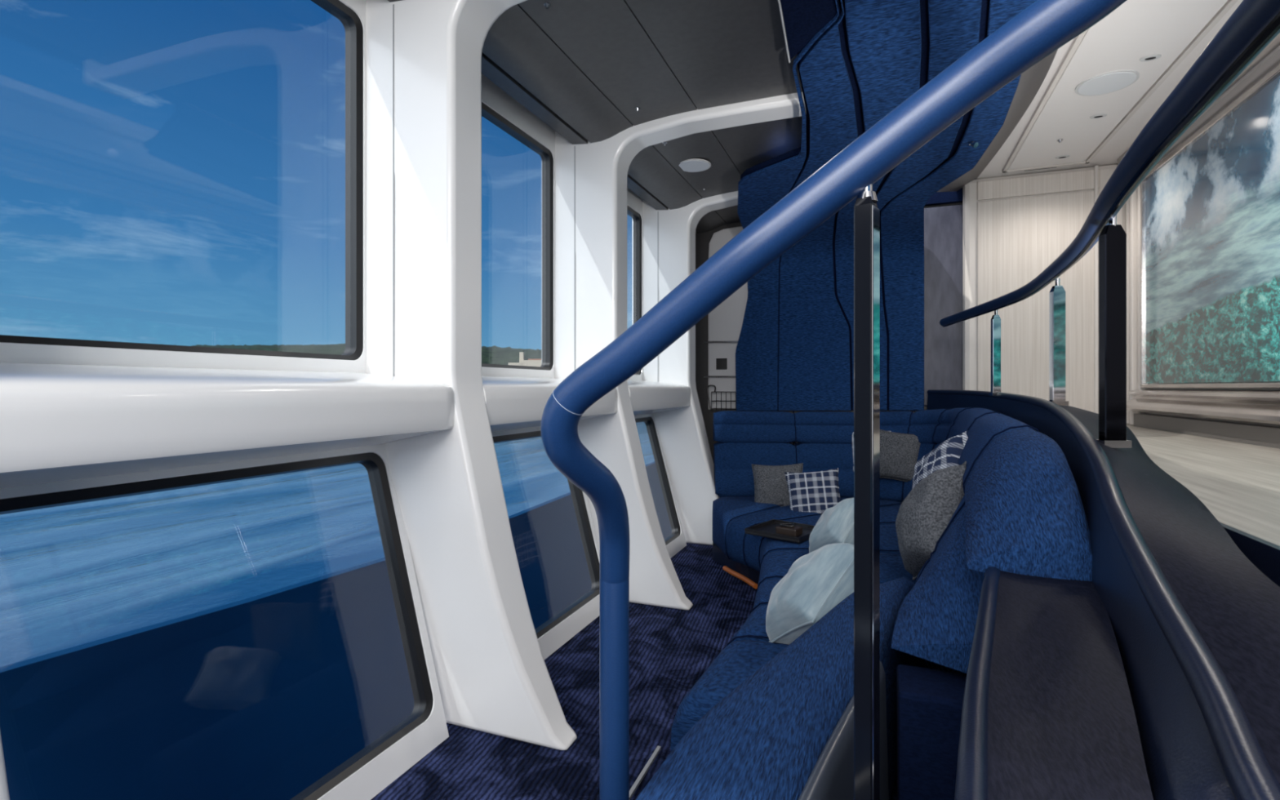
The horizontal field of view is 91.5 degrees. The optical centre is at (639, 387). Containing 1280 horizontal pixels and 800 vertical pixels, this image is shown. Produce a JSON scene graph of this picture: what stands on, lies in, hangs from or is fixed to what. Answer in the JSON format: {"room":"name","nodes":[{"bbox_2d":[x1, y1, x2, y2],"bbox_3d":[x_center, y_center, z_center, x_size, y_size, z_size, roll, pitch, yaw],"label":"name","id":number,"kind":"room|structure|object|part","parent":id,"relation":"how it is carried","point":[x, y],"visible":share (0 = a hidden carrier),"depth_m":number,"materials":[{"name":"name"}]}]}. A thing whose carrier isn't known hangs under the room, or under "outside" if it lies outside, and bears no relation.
{"room":"ship interior","nodes":[
{"label":"ship interior","id":0,"kind":"room"},
{"bbox_2d":[0,0,686,799],"bbox_3d":[-0.728,-0.162,2.725,0.464,2.876,6.550,0,0,21],"label":"wall","id":1,"kind":"structure","parent":0,"point":[366,783],"depth_m":2.10,"materials":[{"name":"white"}]},
{"bbox_2d":[0,731,9,799],"bbox_3d":[-0.776,-0.169,0.790,1.780,2.822,0.192,0,0,21],"label":"frame","id":2,"kind":"object","parent":1,"relation":"attached to","point":[4,792],"visible":1,"depth_m":0.96,"materials":[{"name":"white plastic"}]},
{"bbox_2d":[0,0,363,359],"bbox_3d":[-1.278,-0.738,1.782,0.064,1.280,1.192,0,0,21],"label":"window","id":3,"kind":"structure","parent":1,"relation":"in","point":[353,25],"depth_m":2.31,"materials":[{"name":"black"}]},
{"bbox_2d":[0,452,433,799],"bbox_3d":[-1.077,0.699,1.702,0.306,0.932,1.190,0,0,21],"label":"window","id":4,"kind":"structure","parent":1,"relation":"in","point":[375,465],"depth_m":2.06,"materials":[{"name":"black"}]},
{"bbox_2d":[0,362,453,488],"bbox_3d":[-1.089,0.087,1.687,0.466,0.295,1.272,0,0,21],"label":"window sill","id":5,"kind":"structure","parent":1,"relation":"attached to","point":[59,422],"depth_m":1.38,"materials":[{"name":"white plastic"}]},
{"bbox_2d":[365,0,577,750],"bbox_3d":[-0.253,-0.169,2.132,1.780,2.822,0.192,0,0,21],"label":"frame","id":6,"kind":"object","parent":1,"relation":"attached to","point":[424,142],"visible":0.89,"depth_m":2.24,"materials":[{"name":"white plastic"}]},
{"bbox_2d":[481,102,553,370],"bbox_3d":[-0.755,-0.738,3.123,0.064,1.280,1.192,0,0,21],"label":"window","id":7,"kind":"structure","parent":1,"relation":"in","point":[546,156],"depth_m":3.65,"materials":[{"name":"black"}]},
{"bbox_2d":[492,431,599,639],"bbox_3d":[-0.554,0.699,3.044,0.306,0.932,1.190,0,0,21],"label":"window","id":8,"kind":"structure","parent":1,"relation":"in","point":[584,527],"depth_m":3.54,"materials":[{"name":"black"}]},
{"bbox_2d":[481,376,617,431],"bbox_3d":[-0.566,0.087,3.028,0.466,0.295,1.272,0,0,21],"label":"window sill","id":9,"kind":"structure","parent":1,"relation":"attached to","point":[511,402],"depth_m":2.65,"materials":[{"name":"white plastic"}]},
{"bbox_2d":[626,205,641,374],"bbox_3d":[-0.232,-0.738,4.465,0.064,1.280,1.192,0,0,21],"label":"window","id":10,"kind":"structure","parent":1,"relation":"in","point":[636,216],"depth_m":5.00,"materials":[{"name":"black"}]},
{"bbox_2d":[635,417,680,545],"bbox_3d":[-0.031,0.699,4.386,0.306,0.932,1.190,0,0,21],"label":"window","id":11,"kind":"structure","parent":1,"relation":"in","point":[676,531],"depth_m":4.91,"materials":[{"name":"black"}]},
{"bbox_2d":[627,380,690,415],"bbox_3d":[-0.043,0.087,4.370,0.466,0.295,1.272,0,0,21],"label":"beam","id":12,"kind":"structure","parent":1,"relation":"attached to","point":[646,397],"depth_m":4.22,"materials":[{"name":"white plastic"}]},
{"bbox_2d":[541,91,805,609],"bbox_3d":[0.270,-0.169,3.473,1.780,2.822,0.192,0,0,21],"label":"frame","id":13,"kind":"object","parent":1,"relation":"attached to","point":[591,178],"visible":0.57,"depth_m":3.57,"materials":[{"name":"white plastic"}]},
{"bbox_2d":[631,191,737,545],"bbox_3d":[0.793,-0.169,4.815,1.780,2.822,0.192,0,0,21],"label":"frame","id":14,"kind":"object","parent":1,"relation":"attached to","point":[668,236],"visible":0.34,"depth_m":4.92,"materials":[{"name":"white plastic"}]},
{"bbox_2d":[387,0,840,233],"bbox_3d":[-0.059,-1.501,2.465,1.800,0.198,6.550,0,0,21],"label":"ceiling","id":15,"kind":"structure","parent":0,"point":[583,68],"depth_m":2.92,"materials":[{"name":"black"}]},
{"bbox_3d":[-0.706,-1.427,2.690,0.100,0.050,6.500,0,0,21],"label":"panel","id":16,"kind":"part","parent":15,"relation":"part of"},
{"bbox_2d":[543,1,551,8],"bbox_3d":[-0.354,-1.452,2.377,0.028,0.017,0.028,0,0,21],"label":"ceiling light","id":17,"kind":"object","parent":15,"relation":"attached to","point":[546,4],"depth_m":2.37,"materials":[{"name":"silver metal"}]},
{"bbox_3d":[-0.519,-1.452,2.617,0.262,0.098,6.500,0,0,21],"label":"panel","id":18,"kind":"part","parent":15,"relation":"part of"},
{"bbox_3d":[-0.222,-1.497,2.501,0.364,0.070,6.500,0,0,21],"label":"panel","id":19,"kind":"part","parent":15,"relation":"part of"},
{"bbox_2d":[678,158,711,172],"bbox_3d":[0.356,-1.472,4.148,0.230,0.010,0.230,0,0,21],"label":"ceiling speaker","id":20,"kind":"object","parent":15,"relation":"attached to","point":[694,165],"visible":1,"depth_m":4.12,"materials":[{"name":"grey plastic"}]},
{"bbox_3d":[0.245,-1.514,2.319,0.627,0.043,6.500,0,0,21],"label":"panel","id":21,"kind":"part","parent":15,"relation":"part of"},
{"bbox_2d":[370,542,966,799],"bbox_3d":[0.385,1.272,2.184,2.370,0.060,6.750,0,0,21],"label":"floor","id":22,"kind":"structure","parent":0,"point":[670,649],"depth_m":2.43,"materials":[{"name":"blue carpet"}]},
{"bbox_2d":[629,746,661,799],"bbox_3d":[-0.155,1.237,1.574,0.012,0.010,1.220,0,0,21],"label":"trim","id":23,"kind":"structure","parent":22,"relation":"on","point":[641,776],"depth_m":2.00,"materials":[{"name":"grey metal"}]},
{"bbox_2d":[722,565,757,589],"bbox_3d":[0.640,1.212,3.990,0.039,0.031,0.411,0,0,-20],"label":"strap","id":24,"kind":"object","parent":22,"relation":"on","point":[726,569],"visible":0.99,"depth_m":3.96,"materials":[{"name":"orange leather"}]},
{"bbox_2d":[540,0,1126,799],"bbox_3d":[0.166,0.364,0.867,0.302,1.757,0.939,0,0,-44],"label":"handrail","id":25,"kind":"object","parent":22,"relation":"on","point":[1043,27],"visible":1,"depth_m":0.80,"materials":[{"name":"blue metal"}]},
{"bbox_3d":[0.291,0.490,0.803,0.023,1.463,0.032,0,0,37],"label":"post","id":26,"kind":"part","parent":25,"relation":"part of","materials":[{"name":"black metal"}]},
{"bbox_2d":[635,407,1092,799],"bbox_3d":[1.056,0.677,2.705,1.704,1.121,4.567,0,0,10],"label":"curved sofa","id":27,"kind":"object","parent":22,"relation":"on","point":[766,720],"visible":0.69,"depth_m":1.45,"materials":[{"name":"blue fabric"}]},
{"bbox_2d":[670,640,788,751],"bbox_3d":[0.424,0.978,1.800,0.558,0.324,0.482,0,0,21],"label":"seat cushion","id":28,"kind":"object","parent":27,"relation":"on","point":[740,659],"depth_m":1.78,"materials":[{"name":"blue fabric"}]},
{"bbox_2d":[712,496,780,556],"bbox_3d":[0.736,0.978,4.494,1.089,0.324,0.567,0,0,-44],"label":"seat cushion","id":29,"kind":"object","parent":27,"relation":"on","point":[726,510],"depth_m":4.16,"materials":[{"name":"blue fabric"}]},
{"bbox_2d":[731,604,769,642],"bbox_3d":[0.622,0.978,2.175,0.590,0.324,0.361,0,0,21],"label":"seat cushion","id":30,"kind":"object","parent":27,"relation":"on","point":[753,628],"depth_m":2.15,"materials":[{"name":"blue fabric"}]},
{"bbox_2d":[713,410,795,443],"bbox_3d":[0.898,0.312,4.903,0.635,0.253,0.119,0,0,-1],"label":"cushion","id":31,"kind":"object","parent":27,"relation":"on","point":[729,426],"depth_m":4.87,"materials":[{"name":"blue fabric"}]},
{"bbox_2d":[713,441,796,497],"bbox_3d":[0.898,0.645,4.857,0.634,0.449,0.162,0,0,-1],"label":"cushion","id":32,"kind":"object","parent":27,"relation":"on","point":[733,461],"depth_m":4.82,"materials":[{"name":"blue fabric"}]},
{"bbox_2d":[753,578,781,610],"bbox_3d":[0.765,0.978,2.498,0.660,0.324,0.349,0,0,21],"label":"seat cushion","id":33,"kind":"object","parent":27,"relation":"on","point":[766,586],"depth_m":2.58,"materials":[{"name":"blue fabric"}]},
{"bbox_2d":[751,462,803,506],"bbox_3d":[0.986,0.724,4.445,0.382,0.362,0.167,0,0,12],"label":"cushion","id":34,"kind":"object","parent":27,"relation":"on","point":[771,486],"visible":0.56,"depth_m":4.42,"materials":[{"name":"fabric"}]},
{"bbox_2d":[744,519,814,542],"bbox_3d":[0.812,0.799,3.479,0.330,0.030,0.320,0,0,41],"label":"tray","id":35,"kind":"object","parent":27,"relation":"on","point":[766,529],"visible":0.71,"depth_m":3.45,"materials":[{"name":"black plastic"}]},
{"bbox_2d":[775,524,802,536],"bbox_3d":[0.811,0.778,3.393,0.120,0.040,0.090,0,0,38],"label":"box","id":36,"kind":"object","parent":35,"relation":"on","point":[796,531],"visible":0.76,"depth_m":3.36,"materials":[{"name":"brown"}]},
{"bbox_2d":[780,523,795,527],"bbox_3d":[0.805,0.752,3.407,0.081,0.016,0.061,0,0,21],"label":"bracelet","id":37,"kind":"object","parent":36,"relation":"on","point":[787,525],"visible":1,"depth_m":3.39,"materials":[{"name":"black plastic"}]},
{"bbox_2d":[765,542,853,644],"bbox_3d":[0.561,0.668,1.995,0.361,0.356,0.301,0,0,-33],"label":"cushion","id":38,"kind":"object","parent":27,"relation":"on","point":[820,580],"visible":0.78,"depth_m":1.91,"materials":[{"name":"fabric"}]},
{"bbox_2d":[784,467,840,515],"bbox_3d":[1.163,0.726,4.162,0.387,0.368,0.182,0,0,12],"label":"plaid cushion","id":39,"kind":"object","parent":27,"relation":"on","point":[812,491],"visible":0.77,"depth_m":4.13,"materials":[{"name":"fabric"}]},
{"bbox_2d":[726,497,901,565],"bbox_3d":[1.202,0.978,4.159,1.046,0.324,1.203,0,0,21],"label":"seat cushion","id":40,"kind":"object","parent":27,"relation":"on","point":[748,513],"depth_m":3.92,"materials":[{"name":"blue fabric"}]},
{"bbox_2d":[744,505,900,572],"bbox_3d":[1.284,0.978,4.000,1.030,0.324,1.264,0,0,21],"label":"seat cushion","id":41,"kind":"object","parent":27,"relation":"on","point":[888,513],"depth_m":3.85,"materials":[{"name":"blue fabric"}]},
{"bbox_2d":[793,411,853,444],"bbox_3d":[1.463,0.316,4.883,0.507,0.251,0.123,0,0,6],"label":"cushion","id":42,"kind":"object","parent":27,"relation":"on","point":[809,427],"depth_m":4.85,"materials":[{"name":"blue fabric"}]},
{"bbox_2d":[794,442,853,497],"bbox_3d":[1.456,0.648,4.836,0.501,0.445,0.168,0,0,6],"label":"cushion","id":43,"kind":"object","parent":27,"relation":"on","point":[815,456],"depth_m":4.81,"materials":[{"name":"blue fabric"}]},
{"bbox_2d":[759,524,900,564],"bbox_3d":[1.240,0.978,3.394,1.271,0.324,0.616,0,0,-17],"label":"seat cushion","id":44,"kind":"object","parent":27,"relation":"on","point":[889,546],"depth_m":3.28,"materials":[{"name":"blue fabric"}]},
{"bbox_2d":[808,497,853,553],"bbox_3d":[0.950,0.684,2.964,0.319,0.338,0.292,0,0,-33],"label":"cushion","id":45,"kind":"object","parent":27,"relation":"on","point":[835,525],"visible":0.42,"depth_m":2.87,"materials":[{"name":"fabric"}]},
{"bbox_2d":[756,551,916,589],"bbox_3d":[0.949,0.978,2.956,0.793,0.324,0.660,0,0,21],"label":"seat cushion","id":46,"kind":"object","parent":27,"relation":"on","point":[774,564],"depth_m":2.90,"materials":[{"name":"blue fabric"}]},
{"bbox_2d":[851,431,890,471],"bbox_3d":[1.791,0.500,4.752,0.402,0.400,0.127,0,0,20],"label":"plaid cushion","id":47,"kind":"object","parent":27,"relation":"on","point":[852,442],"visible":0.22,"depth_m":4.79,"materials":[{"name":"fabric"}]},
{"bbox_2d":[880,477,903,502],"bbox_3d":[1.851,0.642,4.729,0.382,0.456,0.191,0,0,34],"label":"cushion","id":48,"kind":"object","parent":27,"relation":"on","point":[890,489],"depth_m":4.63,"materials":[{"name":"blue fabric"}]},
{"bbox_2d":[880,410,913,433],"bbox_3d":[1.878,0.309,4.769,0.403,0.261,0.144,0,0,32],"label":"cushion","id":49,"kind":"object","parent":27,"relation":"on","point":[899,421],"depth_m":4.71,"materials":[{"name":"blue fabric"}]},
{"bbox_2d":[880,429,920,482],"bbox_3d":[1.891,0.508,4.609,0.413,0.404,0.148,0,0,27],"label":"cushion","id":50,"kind":"object","parent":27,"relation":"on","point":[899,452],"visible":0.55,"depth_m":4.55,"materials":[{"name":"fabric"}]},
{"bbox_2d":[902,443,935,499],"bbox_3d":[2.034,0.629,4.500,0.213,0.482,0.341,0,0,-6],"label":"cushion","id":51,"kind":"object","parent":27,"relation":"on","point":[925,448],"depth_m":4.49,"materials":[{"name":"fabric"}]},
{"bbox_2d":[908,408,948,444],"bbox_3d":[2.086,0.286,4.511,0.158,0.267,0.369,0,0,-12],"label":"cushion","id":52,"kind":"object","parent":27,"relation":"on","point":[923,424],"depth_m":4.49,"materials":[{"name":"blue fabric"}]},
{"bbox_2d":[895,461,966,581],"bbox_3d":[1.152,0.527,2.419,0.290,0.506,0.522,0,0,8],"label":"cushion","id":53,"kind":"object","parent":27,"relation":"on","point":[922,517],"visible":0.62,"depth_m":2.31,"materials":[{"name":"fabric"}]},
{"bbox_2d":[890,507,984,673],"bbox_3d":[0.920,0.587,1.750,0.350,0.440,0.891,0,0,27],"label":"cushion","id":54,"kind":"object","parent":27,"relation":"on","point":[933,619],"depth_m":1.50,"materials":[{"name":"blue fabric"}]},
{"bbox_2d":[911,430,968,488],"bbox_3d":[1.392,0.436,2.886,0.237,0.482,0.495,0,0,-13],"label":"plaid cushion","id":55,"kind":"object","parent":27,"relation":"on","point":[948,453],"visible":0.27,"depth_m":2.83,"materials":[{"name":"blue fabric"}]},
{"bbox_2d":[933,407,970,444],"bbox_3d":[2.078,0.261,4.128,0.178,0.262,0.459,0,0,14],"label":"cushion","id":56,"kind":"object","parent":27,"relation":"on","point":[944,420],"depth_m":4.19,"materials":[{"name":"blue fabric"}]},
{"bbox_2d":[947,407,998,439],"bbox_3d":[1.841,0.245,3.475,0.216,0.254,0.952,0,0,21],"label":"cushion","id":57,"kind":"object","parent":27,"relation":"on","point":[965,420],"depth_m":3.47,"materials":[{"name":"blue fabric"}]},
{"bbox_2d":[958,413,1032,486],"bbox_3d":[1.441,0.248,2.569,0.226,0.255,1.042,0,0,25],"label":"cushion","id":58,"kind":"object","parent":27,"relation":"on","point":[984,430],"depth_m":2.35,"materials":[{"name":"blue fabric"}]},
{"bbox_2d":[964,428,1092,581],"bbox_3d":[1.017,0.265,1.703,0.234,0.268,0.893,0,0,27],"label":"cushion","id":59,"kind":"object","parent":27,"relation":"on","point":[1024,512],"depth_m":1.41,"materials":[{"name":"blue fabric"}]},
{"bbox_2d":[954,566,1153,799],"bbox_3d":[0.609,0.803,0.928,0.207,0.838,1.316,0,0,30],"label":"armrest","id":60,"kind":"object","parent":22,"relation":"on","point":[1048,713],"visible":0.88,"depth_m":0.77,"materials":[{"name":"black leather"}]},
{"bbox_2d":[695,202,962,464],"bbox_3d":[1.919,-0.279,5.198,3.500,3.042,0.100,0,0,21],"label":"wall","id":61,"kind":"structure","parent":0,"point":[702,239],"depth_m":5.66,"materials":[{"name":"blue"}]},
{"bbox_2d":[703,226,747,409],"bbox_3d":[0.834,-0.610,5.536,0.535,1.625,0.058,0,0,21],"label":"door","id":62,"kind":"structure","parent":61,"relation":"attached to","point":[726,320],"depth_m":5.57,"materials":[{"name":"grey paint"}]},
{"bbox_3d":[0.793,-0.093,5.529,0.465,0.019,0.016,0,0,21],"label":"rail","id":63,"kind":"part","parent":62,"relation":"part of","materials":[{"name":"silver metal"}]},
{"bbox_3d":[0.793,-0.400,5.529,0.465,0.028,0.016,0,0,21],"label":"rail","id":64,"kind":"part","parent":62,"relation":"part of","materials":[{"name":"silver metal"}]},
{"bbox_2d":[706,385,736,410],"bbox_3d":[0.731,0.091,5.536,0.262,0.224,0.080,0,0,21],"label":"wire basket","id":65,"kind":"object","parent":62,"relation":"attached to","point":[714,386],"visible":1,"depth_m":5.51,"materials":[{"name":"black metal"}]},
{"bbox_3d":[0.634,0.091,5.538,0.081,0.224,0.012,0,0,21],"label":"handle","id":66,"kind":"part","parent":65,"relation":"part of","materials":[{"name":"black plastic"}]},
{"bbox_2d":[715,358,727,369],"bbox_3d":[0.730,-0.208,5.578,0.100,0.100,0.008,0,0,21],"label":"socket","id":67,"kind":"object","parent":62,"relation":"attached to","point":[721,363],"depth_m":5.57,"materials":[{"name":"black plastic"}]},
{"bbox_2d":[924,204,962,405],"bbox_3d":[2.402,-0.639,4.932,0.329,1.579,0.035,0,0,21],"label":"wall panel","id":68,"kind":"object","parent":61,"relation":"attached to","point":[943,225],"visible":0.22,"depth_m":4.92,"materials":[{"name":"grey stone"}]},
{"bbox_2d":[735,0,1036,410],"bbox_3d":[1.355,-0.649,3.739,1.496,1.707,3.475,0,0,7],"label":"wall","id":69,"kind":"structure","parent":0,"point":[857,61],"depth_m":4.11,"materials":[{"name":"blue fabric"}]},
{"bbox_3d":[0.800,-0.624,3.806,0.383,1.658,3.387,0,0,8],"label":"fabric panel","id":70,"kind":"part","parent":69,"relation":"part of","materials":[{"name":"blue fabric"}]},
{"bbox_3d":[0.638,-1.460,2.370,0.225,0.086,0.643,0,0,21],"label":"navy panel","id":71,"kind":"part","parent":69,"relation":"part of","materials":[{"name":"fabric"}]},
{"bbox_3d":[0.940,-0.626,3.743,0.710,1.652,3.230,0,0,21],"label":"fabric panel","id":72,"kind":"part","parent":69,"relation":"part of","materials":[{"name":"blue fabric"}]},
{"bbox_3d":[1.333,-0.630,3.611,0.367,1.643,3.228,0,0,17],"label":"fabric panel","id":73,"kind":"part","parent":69,"relation":"part of","materials":[{"name":"blue fabric"}]},
{"bbox_3d":[1.582,-0.628,3.566,0.369,1.636,3.136,0,0,16],"label":"fabric panel","id":74,"kind":"part","parent":69,"relation":"part of","materials":[{"name":"blue fabric"}]},
{"bbox_3d":[1.746,-0.627,3.551,0.432,1.630,3.067,0,0,13],"label":"fabric panel","id":75,"kind":"part","parent":69,"relation":"part of","materials":[{"name":"blue fabric"}]},
{"bbox_2d":[968,141,978,147],"bbox_3d":[1.822,-1.322,3.406,0.036,0.039,0.049,0,0,-16],"label":"spotlight","id":76,"kind":"object","parent":69,"relation":"attached to","point":[974,144],"visible":1,"depth_m":3.39,"materials":[{"name":"silver metal"}]},
{"bbox_2d":[936,48,1057,192],"bbox_3d":[1.996,-1.474,3.595,0.486,0.313,3.269,0,0,16],"label":"trim","id":77,"kind":"structure","parent":69,"relation":"attached to","point":[1031,80],"depth_m":3.54,"materials":[{"name":"grey plastic"}]},
{"bbox_2d":[924,187,962,205],"bbox_3d":[2.439,-1.600,4.904,0.419,0.300,0.050,0,0,21],"label":"wall","id":78,"kind":"structure","parent":0,"point":[939,197],"depth_m":4.90,"materials":[{"name":"blue fabric"}]},
{"bbox_2d":[962,164,1125,413],"bbox_3d":[2.981,-0.600,4.627,1.045,2.000,0.132,0,0,21],"label":"wall","id":79,"kind":"structure","parent":0,"point":[1015,227],"depth_m":4.62,"materials":[{"name":"white paint"}]},
{"bbox_3d":[2.932,-1.493,4.613,0.779,0.141,0.025,0,0,21],"label":"veneer panel","id":80,"kind":"part","parent":79,"relation":"part of","materials":[{"name":"beige wood"}]},
{"bbox_3d":[2.932,-0.515,4.613,0.779,1.791,0.025,0,0,21],"label":"veneer panel","id":81,"kind":"part","parent":79,"relation":"part of","materials":[{"name":"beige wood"}]},
{"bbox_3d":[3.263,-0.602,4.464,0.022,1.964,0.032,0,0,21],"label":"corner moulding","id":82,"kind":"part","parent":79,"relation":"part of","materials":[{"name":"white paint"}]},
{"bbox_2d":[927,389,1279,799],"bbox_3d":[1.577,0.606,2.497,0.646,1.172,4.919,0,0,23],"label":"wall ledge","id":83,"kind":"object","parent":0,"point":[1195,623],"visible":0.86,"depth_m":0.81,"materials":[{"name":"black leather"}]},
{"bbox_2d":[939,0,1279,448],"bbox_3d":[1.525,-0.163,2.452,0.328,0.630,3.942,0,0,21],"label":"handrail","id":84,"kind":"object","parent":83,"relation":"on","point":[1254,24],"visible":0.99,"depth_m":1.57,"materials":[{"name":"blue metal"}]},
{"bbox_3d":[2.023,0.039,3.545,0.058,0.018,0.036,0,0,0],"label":"plate","id":85,"kind":"part","parent":84,"relation":"part of","materials":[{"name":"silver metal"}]},
{"bbox_3d":[1.690,0.065,2.525,0.065,0.018,0.036,0,0,0],"label":"plate","id":86,"kind":"part","parent":84,"relation":"part of","materials":[{"name":"silver metal"}]},
{"bbox_3d":[1.198,0.143,1.581,0.068,0.018,0.036,0,0,0],"label":"plate","id":87,"kind":"part","parent":84,"relation":"part of","materials":[{"name":"silver metal"}]},
{"bbox_2d":[1218,521,1279,586],"bbox_3d":[1.361,0.409,1.860,0.015,0.302,1.945,0,0,21],"label":"trim","id":88,"kind":"structure","parent":83,"relation":"attached to","point":[1264,554],"depth_m":1.04,"materials":[{"name":"blue leather"}]},
{"bbox_2d":[977,0,1243,178],"bbox_3d":[2.072,-1.615,2.038,1.119,0.070,6.304,0,0,21],"label":"ceiling","id":89,"kind":"structure","parent":0,"point":[1180,31],"depth_m":3.27,"materials":[{"name":"white paint"}]},
{"bbox_2d":[1055,155,1069,159],"bbox_3d":[2.909,-1.584,4.298,0.084,0.006,0.056,0,0,21],"label":"recessed light","id":90,"kind":"object","parent":89,"relation":"attached to","point":[1063,156],"visible":1,"depth_m":4.29,"materials":[{"name":"grey plastic"}]},
{"bbox_2d":[1089,113,1106,119],"bbox_3d":[2.683,-1.584,3.651,0.084,0.006,0.056,0,0,21],"label":"recessed light","id":91,"kind":"object","parent":89,"relation":"attached to","point":[1102,115],"visible":1,"depth_m":3.65,"materials":[{"name":"grey plastic"}]},
{"bbox_2d":[1075,69,1139,96],"bbox_3d":[2.433,-1.585,3.256,0.270,0.010,0.270,0,0,21],"label":"ceiling speaker","id":92,"kind":"object","parent":89,"relation":"attached to","point":[1107,82],"visible":1,"depth_m":3.24,"materials":[{"name":"grey plastic"}]},
{"bbox_2d":[1139,53,1161,62],"bbox_3d":[2.458,-1.584,3.005,0.084,0.006,0.056,0,0,21],"label":"recessed light","id":93,"kind":"object","parent":89,"relation":"attached to","point":[1152,57],"visible":1,"depth_m":3.00,"materials":[{"name":"grey plastic"}]},
{"bbox_2d":[1117,32,1279,448],"bbox_3d":[2.622,-0.645,2.278,0.208,1.910,5.350,0,0,21],"label":"wall","id":94,"kind":"structure","parent":0,"point":[1244,415],"depth_m":3.35,"materials":[{"name":"white paint"}]},
{"bbox_3d":[3.387,-0.620,4.271,0.050,1.760,0.260,0,0,21],"label":"jamb moulding","id":95,"kind":"part","parent":94,"relation":"part of","materials":[{"name":"white paint"}]},
{"bbox_3d":[2.543,-1.510,2.175,0.100,0.180,4.700,0,0,21],"label":"crown moulding","id":96,"kind":"part","parent":94,"relation":"part of","materials":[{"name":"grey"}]},
{"bbox_3d":[2.570,0.086,2.282,0.108,0.148,4.120,0,0,21],"label":"polished sill","id":97,"kind":"part","parent":94,"relation":"part of","materials":[{"name":"silver metal"}]},
{"bbox_3d":[2.519,0.217,2.077,0.055,0.085,4.500,0,0,21],"label":"baseboard","id":98,"kind":"part","parent":94,"relation":"part of","materials":[{"name":"grey"}]},
{"bbox_2d":[1140,64,1279,388],"bbox_3d":[2.803,-0.690,2.782,0.038,1.390,2.864,0,0,21],"label":"framed picture","id":99,"kind":"object","parent":94,"relation":"attached to","point":[1210,209],"visible":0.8,"depth_m":3.21,"materials":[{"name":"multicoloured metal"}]},
{"bbox_2d":[1126,424,1279,546],"bbox_3d":[2.371,0.310,2.848,1.150,0.100,4.470,0,0,21],"label":"deck","id":100,"kind":"object","parent":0,"point":[1238,483],"visible":0.25,"depth_m":1.87,"materials":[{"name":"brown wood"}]},
{"label":"outside","id":101,"kind":"structure","parent":0,"visible":0},
{"bbox_2d":[0,422,654,666],"bbox_3d":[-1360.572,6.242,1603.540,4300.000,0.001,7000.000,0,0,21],"label":"sea","id":102,"kind":"structure","parent":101,"point":[74,575],"depth_m":24.70,"materials":[{"name":"liquid"}]},
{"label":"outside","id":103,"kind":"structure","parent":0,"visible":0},
{"bbox_2d":[0,462,671,799],"bbox_3d":[-0.134,1.680,6.224,0.170,1.840,16.500,0,0,21],"label":"window pane","id":104,"kind":"structure","parent":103,"point":[263,696],"depth_m":2.50,"materials":[{"name":"blue"}]},
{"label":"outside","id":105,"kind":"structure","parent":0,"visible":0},
{"bbox_2d":[191,343,541,364],"bbox_3d":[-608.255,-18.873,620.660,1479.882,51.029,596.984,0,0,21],"label":"coast","id":106,"kind":"structure","parent":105,"point":[494,354],"depth_m":536.26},
{"bbox_2d":[508,351,541,366],"bbox_3d":[-72.833,-16.695,400.000,22.677,11.400,13.579,0,0,21],"label":"building","id":107,"kind":"structure","parent":106,"relation":"on","point":[530,362],"depth_m":396.96,"materials":[{"name":"beige stone"}]}
]}

